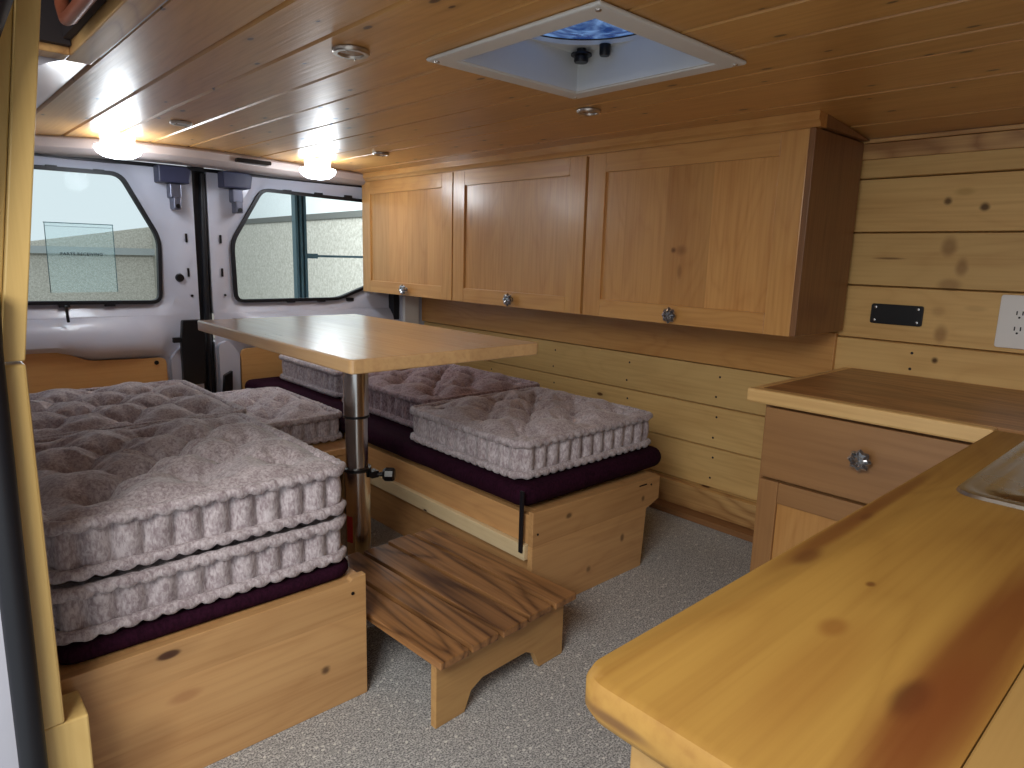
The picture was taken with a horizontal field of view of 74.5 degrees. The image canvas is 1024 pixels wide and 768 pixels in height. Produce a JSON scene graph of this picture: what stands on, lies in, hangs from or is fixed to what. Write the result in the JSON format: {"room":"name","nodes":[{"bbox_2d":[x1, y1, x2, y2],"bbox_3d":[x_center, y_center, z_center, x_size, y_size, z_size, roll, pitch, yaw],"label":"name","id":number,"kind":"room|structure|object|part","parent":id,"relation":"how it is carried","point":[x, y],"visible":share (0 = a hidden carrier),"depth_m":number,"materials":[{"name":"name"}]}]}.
{"room":"vehicle interior","nodes":[
{"label":"vehicle interior","id":0,"kind":"room"},
{"bbox_2d":[28,227,155,300],"bbox_3d":[-16.646,-2.004,11.671,19.300,2.350,0.500,-8,14,-42],"label":"wall","id":1,"kind":"structure","parent":0,"point":[74,277],"depth_m":16.90,"materials":[{"name":"beige concrete"}]},
{"bbox_2d":[36,0,167,108],"bbox_3d":[-1.103,-0.048,1.521,0.418,1.500,3.300,-8,14,-42],"label":"wall","id":2,"kind":"structure","parent":0,"point":[53,73],"depth_m":1.65,"materials":[{"name":"white paint"}]},
{"bbox_2d":[0,0,13,36],"bbox_3d":[-0.661,-0.379,0.806,0.277,0.505,0.149,1,11,-5],"label":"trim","id":3,"kind":"structure","parent":2,"relation":"attached to","point":[5,5],"depth_m":0.83,"materials":[{"name":"grey"}]},
{"bbox_2d":[0,614,18,767],"bbox_3d":[-0.893,0.594,0.955,0.322,1.260,0.020,-8,14,-42],"label":"trim","id":4,"kind":"structure","parent":2,"relation":"attached to","point":[8,749],"depth_m":1.03,"materials":[{"name":"white paint"}]},
{"bbox_2d":[0,0,40,361],"bbox_3d":[-0.717,-0.320,0.913,0.180,0.580,0.055,-8,14,-42],"label":"trim","id":5,"kind":"structure","parent":2,"relation":"attached to","point":[19,39],"depth_m":0.92,"materials":[{"name":"brown wood"}]},
{"bbox_2d":[0,295,48,767],"bbox_3d":[-0.718,0.344,0.981,0.043,0.951,0.036,-8,14,-42],"label":"trim","id":6,"kind":"structure","parent":2,"relation":"attached to","point":[15,606],"depth_m":0.96,"materials":[{"name":"black rubber"}]},
{"bbox_2d":[5,361,64,729],"bbox_3d":[-0.732,0.251,1.018,0.040,0.574,0.060,-8,14,-42],"label":"trim","id":7,"kind":"structure","parent":2,"relation":"attached to","point":[16,371],"depth_m":1.00,"materials":[{"name":"brown wood"}]},
{"bbox_2d":[45,690,93,767],"bbox_3d":[-0.741,0.663,1.116,0.074,0.272,0.083,-8,14,-42],"label":"trim","id":8,"kind":"structure","parent":2,"relation":"attached to","point":[68,743],"depth_m":1.08,"materials":[{"name":"brown wood"}]},
{"bbox_2d":[39,0,106,46],"bbox_3d":[-0.590,-0.656,0.690,0.483,0.170,1.595,-8,14,-42],"label":"trim","id":9,"kind":"structure","parent":2,"relation":"attached to","point":[52,31],"depth_m":1.40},
{"bbox_2d":[54,0,96,25],"bbox_3d":[-0.425,-0.661,0.820,0.026,0.157,1.363,-8,14,-42],"label":"grab rail","id":10,"kind":"object","parent":2,"relation":"attached to","point":[69,13],"visible":1,"depth_m":1.23,"materials":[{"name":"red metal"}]},
{"bbox_2d":[39,0,165,64],"bbox_3d":[-0.575,-0.610,0.758,0.485,0.085,1.660,-8,14,-42],"label":"trim","id":11,"kind":"structure","parent":2,"relation":"attached to","point":[114,19],"depth_m":1.29,"materials":[{"name":"brown wood"}]},
{"bbox_2d":[22,156,205,392],"bbox_3d":[-1.917,-0.272,2.893,1.105,1.386,0.150,-8,14,-42],"label":"door","id":12,"kind":"structure","parent":2,"relation":"in","point":[74,346],"depth_m":3.05,"materials":[{"name":"white paint"}]},
{"bbox_3d":[-1.965,0.041,2.898,0.895,0.368,0.015,-8,14,-42],"label":"panel","id":13,"kind":"part","parent":12,"relation":"part of","materials":[{"name":"brown wood"}]},
{"bbox_2d":[28,164,162,307],"bbox_3d":[-1.956,-0.618,2.837,0.872,0.590,0.032,-8,14,-42],"label":"window","id":14,"kind":"structure","parent":12,"relation":"attached to","point":[61,304],"depth_m":3.01,"materials":[{"name":"black rubber"}]},
{"bbox_2d":[43,222,117,292],"bbox_3d":[-1.879,-0.550,2.942,0.260,0.297,0.003,-8,14,-42],"label":"notice","id":15,"kind":"object","parent":14,"relation":"attached to","point":[43,222],"visible":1,"depth_m":2.92,"materials":[{"name":"clear plastic"}]},
{"bbox_2d":[34,153,361,187],"bbox_3d":[-1.470,-1.011,3.191,2.380,0.015,0.070,-8,14,-42],"label":"trim","id":16,"kind":"structure","parent":2,"relation":"attached to","point":[114,161],"depth_m":3.00,"materials":[{"name":"black rubber"}]},
{"bbox_2d":[34,134,364,185],"bbox_3d":[-1.357,-1.024,3.102,2.331,0.071,0.308,-8,14,-42],"label":"trim","id":17,"kind":"structure","parent":2,"relation":"attached to","point":[54,145],"depth_m":2.92,"materials":[{"name":"white plastic"}]},
{"bbox_2d":[204,168,399,392],"bbox_3d":[-1.023,-0.399,3.695,1.180,1.385,0.150,-8,14,-42],"label":"door","id":18,"kind":"structure","parent":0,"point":[229,194],"depth_m":3.38,"materials":[{"name":"white paint"}]},
{"bbox_3d":[-1.016,-0.073,3.755,0.978,0.322,0.015,-8,14,-42],"label":"panel","id":19,"kind":"part","parent":18,"relation":"part of","materials":[{"name":"brown wood"}]},
{"bbox_2d":[230,189,362,302],"bbox_3d":[-1.071,-0.735,3.633,0.880,0.579,0.032,-8,14,-42],"label":"window","id":20,"kind":"structure","parent":18,"relation":"attached to","point":[289,192],"depth_m":3.48,"materials":[{"name":"black rubber"}]},
{"bbox_2d":[204,506,752,767],"bbox_3d":[-0.024,0.684,1.920,2.470,0.030,4.400,-8,14,-42],"label":"floor","id":21,"kind":"structure","parent":0,"point":[522,713],"depth_m":1.57,"materials":[{"name":"grey carpet"}]},
{"bbox_2d":[187,166,215,392],"bbox_3d":[-1.509,-0.346,3.307,0.059,1.400,0.076,-8,14,-42],"label":"trim","id":22,"kind":"structure","parent":21,"relation":"on","point":[198,178],"depth_m":3.24,"materials":[{"name":"black rubber"}]},
{"bbox_2d":[59,567,366,767],"bbox_3d":[-1.248,0.452,2.087,0.618,0.299,2.040,-8,14,-42],"label":"box","id":23,"kind":"object","parent":21,"relation":"on","point":[200,695],"visible":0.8,"depth_m":1.34,"materials":[{"name":"brown wood"}]},
{"bbox_2d":[57,557,347,664],"bbox_3d":[-1.014,0.351,1.819,0.591,0.034,1.312,-8,14,-42],"label":"mattress","id":24,"kind":"object","parent":23,"relation":"on","point":[74,652],"visible":0.19,"depth_m":1.31,"materials":[{"name":"fabric"}]},
{"bbox_2d":[50,512,346,645],"bbox_3d":[-0.788,0.332,1.564,0.588,0.109,0.644,-8,14,-42],"label":"tufted cushion","id":25,"kind":"object","parent":24,"relation":"on","point":[85,610],"visible":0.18,"depth_m":1.30,"materials":[{"name":"fabric"}]},
{"bbox_2d":[34,413,346,584],"bbox_3d":[-0.786,0.207,1.549,0.587,0.137,0.650,-8,14,-42],"label":"tufted cushion","id":26,"kind":"object","parent":25,"relation":"on","point":[123,499],"visible":0.89,"depth_m":1.38,"materials":[{"name":"fabric"}]},
{"bbox_3d":[-1.203,0.232,2.033,0.587,0.108,0.615,-8,14,-42],"label":"tufted cushion","id":27,"kind":"object","parent":24,"relation":"on","visible":0},
{"bbox_2d":[29,380,246,438],"bbox_3d":[-1.199,0.106,2.021,0.603,0.138,0.620,-8,14,-42],"label":"tufted cushion","id":28,"kind":"object","parent":27,"relation":"on","point":[62,411],"visible":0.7,"depth_m":1.97,"materials":[{"name":"fabric"}]},
{"bbox_2d":[310,438,345,512],"bbox_3d":[-1.141,0.320,2.801,0.514,0.298,1.110,-8,14,-42],"label":"platform","id":29,"kind":"object","parent":21,"relation":"on","point":[337,448],"visible":0.02,"depth_m":2.52,"materials":[{"name":"brown wood"}]},
{"bbox_2d":[214,387,342,444],"bbox_3d":[-1.038,0.128,2.669,0.501,0.131,0.655,-8,14,-42],"label":"tufted cushion","id":30,"kind":"object","parent":29,"relation":"on","point":[309,421],"visible":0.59,"depth_m":2.56,"materials":[{"name":"fabric"}]},
{"bbox_3d":[-0.780,0.304,2.394,0.510,0.050,0.020,-8,14,-42],"label":"rail","id":31,"kind":"part","parent":29,"relation":"part of","materials":[{"name":"brown wood"}]},
{"bbox_3d":[-0.628,0.385,2.597,0.033,0.274,0.035,-8,14,-42],"label":"leg","id":32,"kind":"part","parent":29,"relation":"part of","materials":[{"name":"brown wood"}]},
{"bbox_2d":[198,314,537,554],"bbox_3d":[-0.455,0.242,1.959,0.537,0.798,0.941,-8,14,-42],"label":"table","id":33,"kind":"object","parent":21,"relation":"on","point":[356,346],"visible":0.8,"depth_m":1.83,"materials":[{"name":"brown wood"}]},
{"bbox_3d":[-0.384,0.263,1.966,0.083,0.042,0.042,1,11,0],"label":"clamp knob","id":34,"kind":"part","parent":33,"relation":"part of","materials":[{"name":"black plastic"}]},
{"bbox_2d":[389,294,398,319],"bbox_3d":[-0.717,-0.454,3.989,0.036,1.400,0.120,-8,14,-42],"label":"trim","id":35,"kind":"structure","parent":21,"relation":"on","point":[393,298],"depth_m":3.94,"materials":[{"name":"black plastic"}]},
{"bbox_2d":[344,527,575,728],"bbox_3d":[-0.199,0.601,1.773,0.581,0.178,0.445,12,15,43],"label":"stool","id":36,"kind":"object","parent":21,"relation":"on","point":[465,609],"visible":0.82,"depth_m":1.66,"materials":[{"name":"brown wood"}]},
{"bbox_2d":[339,430,659,594],"bbox_3d":[-0.428,0.320,2.862,0.619,0.312,2.100,-8,14,-42],"label":"box","id":37,"kind":"object","parent":21,"relation":"on","point":[578,541],"visible":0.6,"depth_m":2.12,"materials":[{"name":"brown wood"}]},
{"bbox_2d":[245,376,660,552],"bbox_3d":[-0.408,0.191,2.864,0.693,0.187,2.063,-8,14,-42],"label":"mattress","id":38,"kind":"object","parent":37,"relation":"on","point":[383,433],"visible":0.39,"depth_m":2.15,"materials":[{"name":"fabric"}]},
{"bbox_2d":[279,354,342,397],"bbox_3d":[-0.732,-0.085,3.377,0.653,0.148,0.655,-8,14,-42],"label":"tufted cushion","id":39,"kind":"object","parent":38,"relation":"on","point":[327,381],"visible":0.18,"depth_m":3.13,"materials":[{"name":"fabric"}]},
{"bbox_2d":[341,364,539,427],"bbox_3d":[-0.307,0.028,2.850,0.609,0.144,0.655,-8,14,-42],"label":"tufted cushion","id":40,"kind":"object","parent":38,"relation":"on","point":[392,394],"visible":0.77,"depth_m":2.69,"materials":[{"name":"fabric"}]},
{"bbox_2d":[410,387,652,479],"bbox_3d":[0.066,0.136,2.328,0.653,0.143,0.595,-8,14,-42],"label":"tufted cushion","id":41,"kind":"object","parent":38,"relation":"on","point":[526,433],"visible":1,"depth_m":2.16,"materials":[{"name":"fabric"}]},
{"bbox_2d":[630,746,663,767],"bbox_3d":[0.760,0.569,0.839,1.282,0.638,0.576,-8,14,-42],"label":"base cabinet","id":42,"kind":"object","parent":21,"relation":"on","point":[638,759],"visible":0.02,"depth_m":0.56,"materials":[{"name":"brown wood"}]},
{"bbox_2d":[585,367,1023,767],"bbox_3d":[0.796,0.158,1.187,1.954,0.042,1.199,-8,14,-42],"label":"countertop","id":43,"kind":"structure","parent":42,"relation":"on","point":[891,635],"depth_m":0.61,"materials":[{"name":"brown wood"}]},
{"bbox_2d":[956,441,1023,509],"bbox_3d":[1.010,0.242,1.051,0.540,0.158,0.448,-8,14,-42],"label":"sink","id":44,"kind":"object","parent":43,"relation":"in","point":[1001,482],"visible":1,"depth_m":1.06,"materials":[{"name":"silver metal"}]},
{"bbox_2d":[750,404,972,571],"bbox_3d":[1.053,0.378,1.889,0.613,0.640,0.522,-8,14,-42],"label":"base cabinet","id":45,"kind":"object","parent":21,"relation":"on","point":[816,470],"visible":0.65,"depth_m":1.74,"materials":[{"name":"brown wood"}]},
{"bbox_3d":[0.861,0.498,1.732,0.011,0.302,0.404,-8,14,-42],"label":"door","id":46,"kind":"part","parent":45,"relation":"part of","materials":[{"name":"brown wood"}]},
{"bbox_3d":[0.862,0.326,1.696,0.021,0.058,0.395,-8,14,-42],"label":"rail","id":47,"kind":"part","parent":45,"relation":"part of","materials":[{"name":"brown wood"}]},
{"bbox_3d":[0.848,0.187,1.642,0.023,0.058,0.058,-8,14,-42],"label":"knob","id":48,"kind":"part","parent":45,"relation":"part of","materials":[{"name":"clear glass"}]},
{"bbox_3d":[0.868,0.196,1.669,0.021,0.195,0.510,-8,14,-42],"label":"drawer","id":49,"kind":"part","parent":45,"relation":"part of","materials":[{"name":"brown wood"}]},
{"bbox_2d":[35,0,1023,173],"bbox_3d":[0.119,-0.774,1.810,1.926,0.070,4.500,-8,14,-42],"label":"ceiling","id":50,"kind":"structure","parent":0,"point":[259,78],"depth_m":1.64,"materials":[{"name":"brown wood"}]},
{"bbox_2d":[93,132,142,159],"bbox_3d":[-1.547,-0.932,2.646,0.168,0.091,0.168,-8,14,-42],"label":"dome lamp","id":51,"kind":"object","parent":50,"relation":"attached to","point":[113,145],"visible":1,"depth_m":2.59,"materials":[{"name":"white"}]},
{"bbox_2d":[93,143,142,159],"bbox_3d":[-1.548,-0.912,2.650,0.168,0.050,0.168,-8,14,-42],"label":"diffuser","id":52,"kind":"object","parent":51,"relation":"attached to","point":[123,151],"depth_m":2.60,"materials":[{"name":"white plastic"}]},
{"bbox_2d":[169,120,192,126],"bbox_3d":[-1.142,-0.897,2.324,0.072,0.010,0.072,-8,14,-42],"label":"recessed light","id":53,"kind":"object","parent":50,"relation":"in","point":[172,122],"visible":1,"depth_m":2.31,"materials":[{"name":"white plastic"}]},
{"bbox_2d":[299,158,335,179],"bbox_3d":[-0.925,-1.021,3.205,0.168,0.091,0.168,-8,14,-42],"label":"dome lamp","id":54,"kind":"object","parent":50,"relation":"attached to","point":[314,168],"visible":0.99,"depth_m":3.15,"materials":[{"name":"white plastic"}]},
{"bbox_2d":[299,167,335,179],"bbox_3d":[-0.925,-1.001,3.208,0.168,0.050,0.168,-8,14,-42],"label":"diffuser","id":55,"kind":"object","parent":54,"relation":"attached to","point":[317,173],"depth_m":3.15,"materials":[{"name":"white plastic"}]},
{"bbox_2d":[332,45,369,59],"bbox_3d":[-0.346,-0.710,1.444,0.080,0.010,0.080,-8,14,-42],"label":"recessed light","id":56,"kind":"object","parent":50,"relation":"in","point":[353,52],"visible":1,"depth_m":1.44,"materials":[{"name":"silver metal"}]},
{"bbox_2d":[372,152,388,156],"bbox_3d":[-0.568,-0.995,2.919,0.072,0.010,0.072,-8,14,-42],"label":"recessed light","id":57,"kind":"object","parent":50,"relation":"in","point":[382,154],"visible":1,"depth_m":2.90,"materials":[{"name":"silver metal"}]},
{"bbox_2d":[426,0,746,98],"bbox_3d":[0.159,-0.775,1.449,0.484,0.165,0.500,-8,14,-42],"label":"ceiling vent","id":58,"kind":"object","parent":50,"relation":"in","point":[573,69],"visible":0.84,"depth_m":1.56,"materials":[{"name":"white plastic"}]},
{"bbox_3d":[0.171,-0.811,1.664,0.052,0.032,0.052,-8,14,-42],"label":"crank knob","id":59,"kind":"part","parent":58,"relation":"part of","materials":[{"name":"black plastic"}]},
{"bbox_3d":[0.159,-0.791,1.446,0.388,0.010,0.392,-8,14,-42],"label":"plate","id":60,"kind":"part","parent":58,"relation":"part of","materials":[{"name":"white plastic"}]},
{"bbox_3d":[0.160,-0.828,1.439,0.374,0.058,0.374,-8,14,-42],"label":"lid","id":61,"kind":"part","parent":58,"relation":"part of","materials":[{"name":"blue plastic"}]},
{"bbox_2d":[599,43,610,56],"bbox_3d":[0.224,-0.805,1.624,0.028,0.026,0.028,-8,14,-42],"label":"switch","id":62,"kind":"object","parent":58,"relation":"attached to","point":[604,48],"depth_m":1.61,"materials":[{"name":"black plastic"}]},
{"bbox_2d":[577,108,600,115],"bbox_3d":[0.225,-0.793,1.966,0.072,0.010,0.072,-8,14,-42],"label":"recessed light","id":63,"kind":"object","parent":50,"relation":"in","point":[582,111],"visible":1,"depth_m":1.95,"materials":[{"name":"silver metal"}]},
{"bbox_2d":[541,34,636,40],"bbox_3d":[-0.057,-1.002,1.597,2.650,0.020,4.500,-8,14,-42],"label":"trim","id":64,"kind":"structure","parent":0,"point":[631,34],"depth_m":2.10,"materials":[{"name":"plastic"}]},
{"bbox_2d":[424,148,1023,502],"bbox_3d":[0.919,-0.136,2.513,0.051,1.410,4.245,-8,14,-42],"label":"wall","id":65,"kind":"structure","parent":0,"point":[943,234],"depth_m":2.13,"materials":[{"name":"brown wood"}]},
{"bbox_2d":[399,295,424,324],"bbox_3d":[-0.609,-0.487,4.070,0.230,1.440,0.138,-8,14,-42],"label":"trim","id":66,"kind":"structure","parent":65,"relation":"attached to","point":[421,322],"depth_m":4.02,"materials":[{"name":"white paint"}]},
{"bbox_2d":[402,296,418,323],"bbox_3d":[-0.599,-0.434,3.977,0.100,0.172,0.027,-8,14,-42],"label":"control box","id":67,"kind":"object","parent":66,"relation":"attached to","point":[410,304],"visible":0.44,"depth_m":3.96,"materials":[{"name":"plastic"}]},
{"bbox_2d":[362,110,869,336],"bbox_3d":[0.124,-0.661,2.952,0.380,0.636,2.528,-8,14,-42],"label":"upper cabinet","id":68,"kind":"object","parent":65,"relation":"attached to","point":[746,225],"visible":0.99,"depth_m":2.36,"materials":[{"name":"brown wood"}]},
{"bbox_3d":[-0.564,-0.488,3.477,0.023,0.058,0.058,-8,14,-42],"label":"knob","id":69,"kind":"part","parent":68,"relation":"part of","materials":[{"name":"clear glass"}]},
{"bbox_3d":[-0.546,-1.013,3.421,0.016,0.066,0.655,-8,14,-42],"label":"rail","id":70,"kind":"part","parent":68,"relation":"part of","materials":[{"name":"brown wood"}]},
{"bbox_3d":[-0.560,-0.495,3.519,0.016,0.064,0.655,-8,14,-42],"label":"rail","id":71,"kind":"part","parent":68,"relation":"part of","materials":[{"name":"brown wood"}]},
{"bbox_3d":[-0.550,-0.754,3.473,0.006,0.470,0.664,-8,14,-42],"label":"door","id":72,"kind":"part","parent":68,"relation":"part of","materials":[{"name":"brown wood"}]},
{"bbox_3d":[-0.018,-0.362,2.889,0.023,0.058,0.058,-8,14,-42],"label":"knob","id":73,"kind":"part","parent":68,"relation":"part of","materials":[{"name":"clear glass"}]},
{"bbox_3d":[-0.004,-0.367,2.920,0.016,0.064,0.650,-8,14,-42],"label":"rail","id":74,"kind":"part","parent":68,"relation":"part of","materials":[{"name":"brown wood"}]},
{"bbox_3d":[0.006,-0.626,2.874,0.006,0.470,0.659,-8,14,-42],"label":"door","id":75,"kind":"part","parent":68,"relation":"part of","materials":[{"name":"brown wood"}]},
{"bbox_3d":[0.010,-0.885,2.822,0.016,0.066,0.650,-8,14,-42],"label":"rail","id":76,"kind":"part","parent":68,"relation":"part of","materials":[{"name":"brown wood"}]},
{"bbox_3d":[0.017,-0.918,2.814,0.014,0.010,2.484,-8,14,-42],"label":"rail","id":77,"kind":"part","parent":68,"relation":"part of","materials":[{"name":"brown wood"}]},
{"bbox_3d":[0.020,-0.937,2.796,0.052,0.042,2.528,-8,14,-42],"label":"crown moulding","id":78,"kind":"part","parent":68,"relation":"part of","materials":[{"name":"brown wood"}]},
{"bbox_3d":[0.534,-0.234,2.294,0.023,0.058,0.058,-8,14,-42],"label":"knob","id":79,"kind":"part","parent":68,"relation":"part of","materials":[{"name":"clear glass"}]},
{"bbox_3d":[0.558,-0.238,2.316,0.016,0.064,0.660,-8,14,-42],"label":"rail","id":80,"kind":"part","parent":68,"relation":"part of","materials":[{"name":"brown wood"}]},
{"bbox_3d":[0.568,-0.496,2.270,0.006,0.470,0.669,-8,14,-42],"label":"door","id":81,"kind":"part","parent":68,"relation":"part of","materials":[{"name":"brown wood"}]},
{"bbox_3d":[0.572,-0.755,2.218,0.016,0.066,0.660,-8,14,-42],"label":"rail","id":82,"kind":"part","parent":68,"relation":"part of","materials":[{"name":"brown wood"}]},
{"bbox_3d":[0.971,-0.451,2.071,0.343,0.592,0.017,-8,14,-42],"label":"panel","id":83,"kind":"part","parent":68,"relation":"part of","materials":[{"name":"brown wood"}]},
{"bbox_2d":[422,297,837,376],"bbox_3d":[0.279,-0.275,3.152,0.018,0.168,2.415,-8,14,-42],"label":"trim","id":84,"kind":"structure","parent":65,"relation":"attached to","point":[797,356],"depth_m":2.80,"materials":[{"name":"brown wood"}]},
{"bbox_2d":[644,469,755,529],"bbox_3d":[0.279,0.352,3.235,0.039,0.096,2.480,-8,14,-42],"label":"baseboard","id":85,"kind":"structure","parent":65,"relation":"attached to","point":[727,507],"depth_m":2.67,"materials":[{"name":"brown wood"}]},
{"bbox_2d":[649,498,753,542],"bbox_3d":[0.257,0.416,3.228,0.095,0.024,2.480,-8,14,-42],"label":"trim","id":86,"kind":"structure","parent":65,"relation":"attached to","point":[741,532],"depth_m":2.64,"materials":[{"name":"brown wood"}]},
{"bbox_2d":[870,303,923,326],"bbox_3d":[1.214,-0.219,2.128,0.009,0.063,0.151,-8,14,-42],"label":"blank plate","id":87,"kind":"object","parent":65,"relation":"attached to","point":[906,315],"visible":1,"depth_m":2.12,"materials":[{"name":"black plastic"}]},
{"bbox_2d":[861,124,1023,160],"bbox_3d":[0.891,-0.794,2.384,0.024,0.060,4.300,-8,14,-42],"label":"trim","id":88,"kind":"structure","parent":65,"relation":"attached to","point":[1008,136],"depth_m":1.97,"materials":[{"name":"brown wood"}]},
{"bbox_2d":[994,295,1023,349],"bbox_3d":[1.446,-0.169,1.876,0.010,0.150,0.155,-8,14,-42],"label":"power outlet","id":89,"kind":"object","parent":65,"relation":"attached to","point":[1010,324],"visible":1,"depth_m":1.91,"materials":[{"name":"plastic"}]},
{"bbox_2d":[1010,324,1023,335],"bbox_3d":[1.424,-0.152,1.898,0.003,0.034,0.034,-8,14,-42],"label":"receptacle","id":90,"kind":"object","parent":89,"relation":"attached to","point":[1015,329],"depth_m":1.90,"materials":[{"name":"white plastic"}]},
{"bbox_2d":[1012,308,1023,320],"bbox_3d":[1.425,-0.195,1.890,0.003,0.034,0.034,-8,14,-42],"label":"receptacle","id":91,"kind":"object","parent":89,"relation":"attached to","point":[1017,313],"depth_m":1.89,"materials":[{"name":"white plastic"}]},
{"label":"outside","id":92,"kind":"structure","parent":0,"visible":0},
{"bbox_3d":[-9.057,0.006,8.582,26.000,0.050,17.400,-8,14,-42],"label":"trim","id":93,"kind":"structure","parent":92,"visible":0},
{"bbox_2d":[149,162,362,337],"bbox_3d":[-3.715,-3.487,10.715,0.340,6.300,17.618,-7,14,-38],"label":"wall","id":94,"kind":"structure","parent":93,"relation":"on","point":[264,245],"depth_m":10.27,"materials":[{"name":"beige concrete"}]},
{"bbox_2d":[30,246,154,254],"bbox_3d":[-15.627,-2.536,11.882,17.200,0.170,0.200,-8,14,-42],"label":"guard rail","id":95,"kind":"object","parent":94,"relation":"attached to","point":[33,249],"visible":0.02,"depth_m":16.53,"materials":[{"name":"grey metal"}]},
{"bbox_2d":[291,195,362,297],"bbox_3d":[-1.027,-0.332,4.508,0.860,2.550,0.050,-8,14,-42],"label":"door track","id":96,"kind":"object","parent":93,"relation":"on","point":[298,203],"visible":0.26,"depth_m":4.13,"materials":[{"name":"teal metal"}]},
{"bbox_3d":[-1.319,-0.290,4.246,0.071,2.550,0.050,-8,14,-42],"label":"rail","id":97,"kind":"part","parent":96,"relation":"part of","materials":[{"name":"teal metal"}]}
]}

